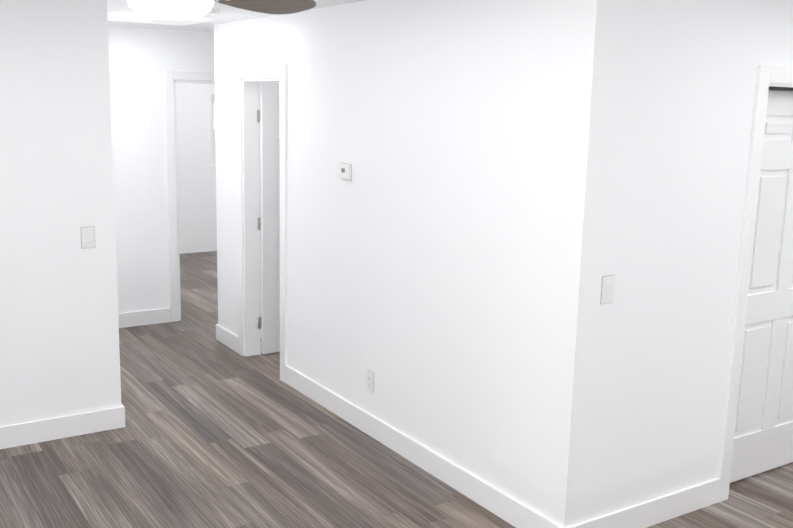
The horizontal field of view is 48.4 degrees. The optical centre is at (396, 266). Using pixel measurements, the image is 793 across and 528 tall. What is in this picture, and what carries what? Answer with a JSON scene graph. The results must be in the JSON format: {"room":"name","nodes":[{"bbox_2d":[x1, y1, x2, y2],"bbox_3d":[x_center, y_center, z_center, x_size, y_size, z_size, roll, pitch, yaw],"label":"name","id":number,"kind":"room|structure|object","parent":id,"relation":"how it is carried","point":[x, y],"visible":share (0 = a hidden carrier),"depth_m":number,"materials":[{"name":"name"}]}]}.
{"room":"empty living room","nodes":[
{"label":"empty living room","id":0,"kind":"room"},
{"bbox_2d":[0,0,121,426],"bbox_3d":[-2.620,-0.172,4.334,2.410,2.440,0.120,-5,13,-32],"label":"wall","id":1,"kind":"structure","parent":0,"point":[59,342],"depth_m":4.75,"materials":[{"name":"white paint"}]},
{"bbox_2d":[0,404,124,448],"bbox_3d":[-2.591,0.976,4.502,2.395,0.125,0.015,-5,13,-32],"label":"baseboard","id":2,"kind":"structure","parent":1,"relation":"attached to","point":[26,433],"depth_m":4.95,"materials":[{"name":"white wood"}]},
{"bbox_2d":[80,226,94,248],"bbox_3d":[-1.701,-0.157,4.863,0.075,0.120,0.010,-5,13,-32],"label":"light switch","id":3,"kind":"object","parent":1,"relation":"attached to","point":[87,237],"visible":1,"depth_m":4.86,"materials":[{"name":"white plastic"}]},
{"bbox_2d":[108,25,213,312],"bbox_3d":[-1.151,-0.807,7.919,4.250,2.440,0.120,-5,13,-32],"label":"wall","id":4,"kind":"structure","parent":0,"point":[141,59],"depth_m":7.23,"materials":[{"name":"white paint"}]},
{"bbox_2d":[118,308,170,327],"bbox_3d":[-2.374,0.460,7.286,1.033,0.125,0.016,-5,13,-32],"label":"baseboard","id":5,"kind":"structure","parent":4,"relation":"attached to","point":[154,316],"depth_m":7.44,"materials":[{"name":"white wood"}]},
{"bbox_2d":[164,70,214,321],"bbox_3d":[-1.566,-0.606,7.677,0.910,2.115,0.140,-5,13,-32],"label":"door frame","id":6,"kind":"structure","parent":4,"relation":"attached to","point":[171,77],"depth_m":7.37,"materials":[{"name":"white wood"}]},
{"bbox_2d":[176,82,216,253],"bbox_3d":[-2.909,-1.347,10.586,4.010,2.440,0.200,-5,13,-32],"label":"wall","id":7,"kind":"structure","parent":0,"point":[197,200],"depth_m":10.79,"materials":[{"name":"white paint"}]},
{"bbox_2d":[211,95,215,164],"bbox_3d":[-1.950,-1.714,11.144,0.900,0.860,0.080,-5,13,-32],"label":"bedroom window","id":8,"kind":"structure","parent":7,"relation":"in","point":[213,146],"depth_m":10.91,"materials":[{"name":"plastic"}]},
{"bbox_2d":[107,0,366,31],"bbox_3d":[-0.500,-1.587,5.202,7.650,0.120,11.600,-5,13,-32],"label":"ceiling","id":9,"kind":"structure","parent":0,"point":[227,14],"depth_m":5.80,"materials":[{"name":"white paint"}]},
{"bbox_2d":[107,11,214,25],"bbox_3d":[-1.732,-1.727,6.165,0.720,0.014,0.630,-5,13,-32],"label":"ceiling panel","id":10,"kind":"object","parent":9,"relation":"attached to","point":[125,17],"visible":0.71,"depth_m":6.12,"materials":[{"name":"white paint"}]},
{"bbox_2d":[205,8,219,15],"bbox_3d":[-1.152,-1.564,5.433,0.127,0.038,0.127,4,11,12],"label":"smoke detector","id":11,"kind":"object","parent":9,"relation":"attached to","point":[213,12],"visible":0.27,"depth_m":5.36,"materials":[{"name":"white plastic"}]},
{"bbox_2d":[127,0,315,19],"bbox_3d":[-0.559,-0.737,1.958,1.210,0.359,1.267,-5,13,-32],"label":"ceiling fan","id":12,"kind":"object","parent":9,"relation":"hanging from","point":[174,9],"visible":1,"depth_m":2.00,"materials":[{"name":"brown metal"}]},
{"bbox_2d":[214,25,278,327],"bbox_3d":[-0.556,-0.678,7.305,1.930,2.440,0.120,-5,13,-32],"label":"wall","id":13,"kind":"structure","parent":0,"point":[221,176],"depth_m":6.83,"materials":[{"name":"white paint"}]},
{"bbox_2d":[0,251,792,527],"bbox_3d":[-0.559,0.929,5.672,7.650,0.120,11.600,-5,13,-32],"label":"floor","id":14,"kind":"structure","parent":0,"point":[213,433],"depth_m":4.64,"materials":[{"name":"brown wood"}]},
{"bbox_2d":[214,0,618,527],"bbox_3d":[-0.276,-0.286,5.242,0.120,2.440,3.950,-5,13,-32],"label":"wall","id":15,"kind":"structure","parent":0,"point":[444,253],"depth_m":4.30,"materials":[{"name":"white paint"}]},
{"bbox_2d":[216,324,237,352],"bbox_3d":[-1.303,0.567,6.850,0.015,0.125,0.413,-5,13,-32],"label":"baseboard","id":16,"kind":"structure","parent":15,"relation":"attached to","point":[224,336],"depth_m":6.86,"materials":[{"name":"white wood"}]},
{"bbox_2d":[235,64,286,382],"bbox_3d":[-0.897,-0.318,6.194,0.140,2.125,0.810,-5,13,-32],"label":"door frame","id":17,"kind":"structure","parent":15,"relation":"attached to","point":[248,78],"depth_m":6.36,"materials":[{"name":"white wood"}]},
{"bbox_2d":[257,84,279,353],"bbox_3d":[-0.752,-0.343,6.626,0.617,2.000,0.112,-5,13,-32],"label":"bathroom door","id":18,"kind":"structure","parent":15,"relation":"in","point":[268,220],"depth_m":6.49,"materials":[{"name":"white wood"}]},
{"bbox_2d":[338,163,351,180],"bbox_3d":[-0.300,-0.547,5.107,0.022,0.095,0.125,-5,13,-32],"label":"thermostat","id":19,"kind":"object","parent":15,"relation":"attached to","point":[344,171],"visible":0.98,"depth_m":5.08,"materials":[{"name":"white plastic"}]},
{"bbox_2d":[366,370,373,392],"bbox_3d":[-0.153,0.664,5.072,0.008,0.120,0.075,-5,13,-32],"label":"outlet","id":20,"kind":"object","parent":15,"relation":"attached to","point":[370,382],"visible":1,"depth_m":5.06,"materials":[{"name":"white plastic"}]},
{"bbox_2d":[286,365,571,527],"bbox_3d":[-0.014,0.962,4.895,0.015,0.125,2.708,-5,13,-32],"label":"baseboard","id":21,"kind":"structure","parent":15,"relation":"attached to","point":[505,506],"depth_m":4.62,"materials":[{"name":"white wood"}]},
{"bbox_2d":[585,0,792,520],"bbox_3d":[2.245,-0.110,4.614,3.410,2.440,0.120,-5,13,-32],"label":"wall","id":22,"kind":"structure","parent":0,"point":[685,77],"depth_m":3.87,"materials":[{"name":"white paint"}]},
{"bbox_2d":[600,275,614,303],"bbox_3d":[0.885,0.099,3.680,0.075,0.120,0.010,-5,13,-32],"label":"light switch","id":23,"kind":"object","parent":22,"relation":"attached to","point":[607,289],"visible":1,"depth_m":3.67,"materials":[{"name":"white plastic"}]},
{"bbox_2d":[572,478,719,527],"bbox_3d":[1.160,1.144,4.071,1.003,0.125,0.016,-5,13,-32],"label":"baseboard","id":24,"kind":"structure","parent":22,"relation":"attached to","point":[648,513],"depth_m":4.11,"materials":[{"name":"white wood"}]},
{"bbox_2d":[718,65,792,501],"bbox_3d":[2.627,0.018,4.878,2.505,2.110,0.147,-5,13,-32],"label":"door frame","id":25,"kind":"structure","parent":22,"relation":"attached to","point":[767,76],"depth_m":4.14,"materials":[{"name":"white wood"}]},
{"bbox_2d":[730,91,792,482],"bbox_3d":[1.981,0.119,4.527,0.840,1.985,0.024,-5,13,-32],"label":"closet door","id":26,"kind":"structure","parent":22,"relation":"in","point":[763,438],"depth_m":4.49,"materials":[{"name":"white wood"}]},
{"bbox_2d":[769,87,792,90],"bbox_3d":[2.628,-0.920,4.713,2.300,0.014,0.098,-5,13,-32],"label":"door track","id":27,"kind":"structure","parent":22,"relation":"attached to","point":[780,89],"depth_m":4.14,"materials":[{"name":"grey metal"}]}
]}

